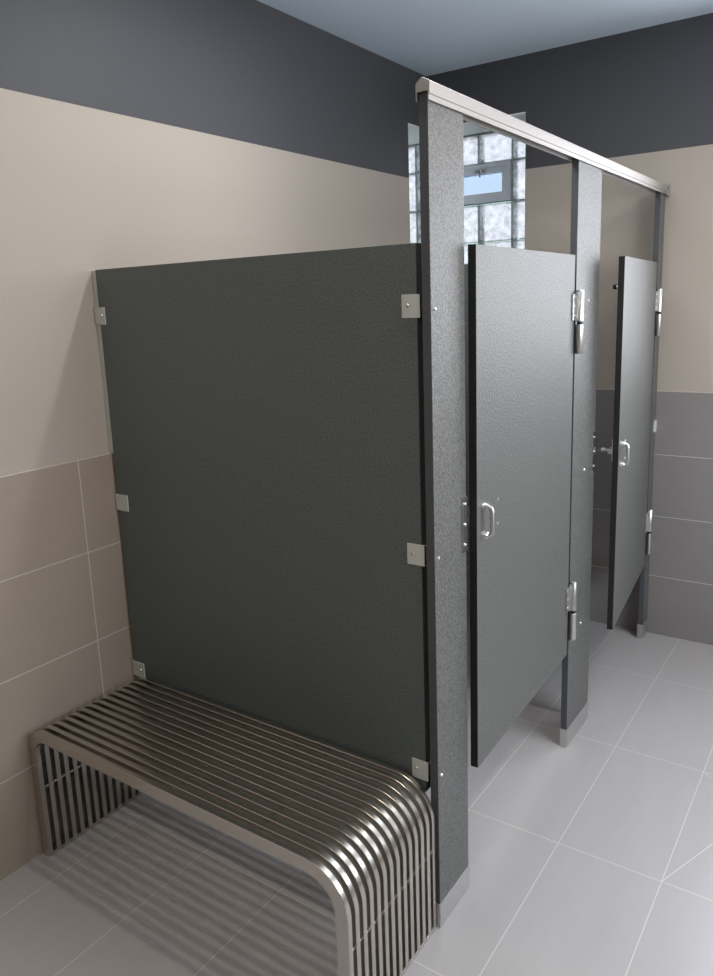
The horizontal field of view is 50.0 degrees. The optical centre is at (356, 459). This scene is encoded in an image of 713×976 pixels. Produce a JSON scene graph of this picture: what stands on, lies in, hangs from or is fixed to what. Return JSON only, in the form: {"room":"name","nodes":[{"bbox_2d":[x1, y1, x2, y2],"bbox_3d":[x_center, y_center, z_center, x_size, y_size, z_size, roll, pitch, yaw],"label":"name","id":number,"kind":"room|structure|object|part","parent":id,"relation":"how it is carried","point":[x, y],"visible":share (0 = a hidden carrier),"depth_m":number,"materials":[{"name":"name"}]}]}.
{"room":"public restroom","nodes":[
{"label":"public restroom","id":0,"kind":"room"},
{"bbox_2d":[0,0,425,475],"bbox_3d":[-0.994,-0.176,2.363,0.138,2.817,4.799,6,14,34],"label":"wall","id":1,"kind":"structure","parent":0,"point":[133,133],"depth_m":2.55,"materials":[{"name":"paint"}]},
{"bbox_2d":[0,453,135,880],"bbox_3d":[-0.907,0.614,2.476,0.012,1.219,4.787,6,14,34],"label":"wall tiles","id":2,"kind":"structure","parent":1,"relation":"attached to","point":[66,644],"depth_m":2.38,"materials":[{"name":"brown tile"}]},
{"bbox_2d":[91,243,430,791],"bbox_3d":[-0.315,0.143,2.225,1.191,1.410,0.036,6,14,34],"label":"partition panel","id":3,"kind":"object","parent":1,"relation":"attached to","point":[265,414],"visible":0.96,"depth_m":2.13,"materials":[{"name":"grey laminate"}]},
{"bbox_2d":[464,264,469,614],"bbox_3d":[0.312,-0.063,3.124,1.191,1.410,0.036,6,14,34],"label":"partition panel","id":4,"kind":"object","parent":1,"relation":"attached to","point":[465,265],"visible":0.02,"depth_m":3.00,"materials":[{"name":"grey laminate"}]},
{"bbox_2d":[0,614,712,975],"bbox_3d":[0.505,1.401,1.671,3.750,0.100,5.187,6,14,34],"label":"floor","id":5,"kind":"structure","parent":0,"point":[592,856],"depth_m":2.28,"materials":[{"name":"tile"}]},
{"bbox_2d":[29,677,436,975],"bbox_3d":[-0.396,1.045,2.211,1.196,0.445,0.402,6,14,34],"label":"bench","id":6,"kind":"object","parent":5,"relation":"on","point":[361,826],"visible":1,"depth_m":2.03,"materials":[{"name":"silver metal"}]},
{"bbox_3d":[-0.868,0.985,2.526,0.008,0.008,0.394,6,14,34],"label":"cross rod","id":7,"kind":"part","parent":6,"relation":"part of","materials":[{"name":"silver metal"}]},
{"bbox_3d":[-0.868,1.208,2.578,0.035,0.012,0.402,6,14,34],"label":"foot rail","id":8,"kind":"part","parent":6,"relation":"part of","materials":[{"name":"silver metal"}]},
{"bbox_3d":[0.089,1.082,1.881,0.008,0.008,0.394,6,14,34],"label":"cross rod","id":9,"kind":"part","parent":6,"relation":"part of","materials":[{"name":"silver metal"}]},
{"bbox_3d":[0.091,1.306,1.931,0.035,0.012,0.402,6,14,34],"label":"foot rail","id":10,"kind":"part","parent":6,"relation":"part of","materials":[{"name":"silver metal"}]},
{"bbox_2d":[418,92,468,927],"bbox_3d":[0.236,0.221,1.952,0.032,2.118,0.187,6,14,34],"label":"pilaster","id":11,"kind":"object","parent":5,"relation":"on","point":[441,147],"visible":0.93,"depth_m":1.89,"materials":[{"name":"laminate"}]},
{"bbox_2d":[560,157,601,747],"bbox_3d":[0.822,0.028,2.792,0.032,2.118,0.262,6,14,34],"label":"pilaster","id":12,"kind":"object","parent":5,"relation":"on","point":[586,191],"visible":0.91,"depth_m":2.75,"materials":[{"name":"laminate"}]},
{"bbox_2d":[468,244,583,767],"bbox_3d":[0.522,0.092,2.351,0.101,1.420,0.843,5,14,32],"label":"door","id":13,"kind":"structure","parent":12,"relation":"attached to","point":[524,305],"depth_m":2.24,"materials":[{"name":"laminate"}]},
{"bbox_3d":[0.350,0.163,2.026,0.033,0.101,0.023,5,14,32],"label":"handle","id":14,"kind":"part","parent":13,"relation":"part of","materials":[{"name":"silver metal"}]},
{"bbox_2d":[415,77,670,196],"bbox_3d":[0.764,-1.006,2.551,0.052,0.056,2.210,6,14,34],"label":"rail","id":15,"kind":"object","parent":12,"relation":"on","point":[475,112],"visible":0.93,"depth_m":2.11,"materials":[{"name":"metal"}]},
{"bbox_2d":[637,191,664,638],"bbox_3d":[1.389,-0.159,3.610,0.036,2.118,0.088,6,14,34],"label":"pilaster","id":16,"kind":"object","parent":5,"relation":"on","point":[659,197],"visible":0.52,"depth_m":3.58,"materials":[{"name":"laminate"}]},
{"bbox_2d":[601,256,662,629],"bbox_3d":[1.161,-0.108,3.219,0.101,1.420,0.852,4,13,28],"label":"door","id":17,"kind":"structure","parent":16,"relation":"attached to","point":[638,300],"depth_m":3.08,"materials":[{"name":"laminate"}]},
{"bbox_3d":[1.011,-0.020,2.881,0.033,0.101,0.023,4,13,28],"label":"handle","id":18,"kind":"part","parent":17,"relation":"part of","materials":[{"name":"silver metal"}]},
{"bbox_2d":[257,0,712,75],"bbox_3d":[0.301,-1.502,1.334,4.200,0.100,5.487,6,14,34],"label":"ceiling","id":19,"kind":"structure","parent":0,"point":[425,37],"depth_m":3.23,"materials":[{"name":"paint"}]},
{"bbox_2d":[426,13,712,391],"bbox_3d":[1.854,-0.489,3.397,3.362,2.817,0.188,6,14,34],"label":"wall","id":20,"kind":"structure","parent":0,"point":[639,100],"depth_m":3.51,"materials":[{"name":"paint"}]},
{"bbox_2d":[408,131,524,263],"bbox_3d":[0.618,-1.203,4.372,0.998,1.206,0.104,6,14,34],"label":"window","id":21,"kind":"structure","parent":20,"relation":"in","point":[494,163],"depth_m":4.20,"materials":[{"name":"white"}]},
{"bbox_3d":[0.682,-1.524,4.240,0.288,0.104,0.005,6,14,34],"label":"pane","id":22,"kind":"part","parent":21,"relation":"part of","materials":[{"name":"clear glass"}]},
{"bbox_3d":[0.685,-1.524,4.244,0.340,0.156,0.056,6,14,34],"label":"sash","id":23,"kind":"part","parent":21,"relation":"part of","materials":[{"name":"white plastic"}]},
{"bbox_3d":[0.686,-1.525,4.246,0.386,0.202,0.072,6,14,34],"label":"vent frame","id":24,"kind":"part","parent":21,"relation":"part of","materials":[{"name":"white plastic"}]},
{"bbox_2d":[408,112,525,144],"bbox_3d":[0.469,-1.157,4.180,1.065,1.309,0.637,6,14,34],"label":"trim","id":25,"kind":"structure","parent":20,"relation":"attached to","point":[468,128],"depth_m":4.05,"materials":[{"name":"white paint"}]},
{"bbox_2d":[590,389,712,645],"bbox_3d":[1.831,0.312,3.473,3.350,1.219,0.012,6,14,34],"label":"wall tiles","id":26,"kind":"structure","parent":20,"relation":"attached to","point":[680,586],"depth_m":3.69,"materials":[{"name":"grey tile"}]}
]}

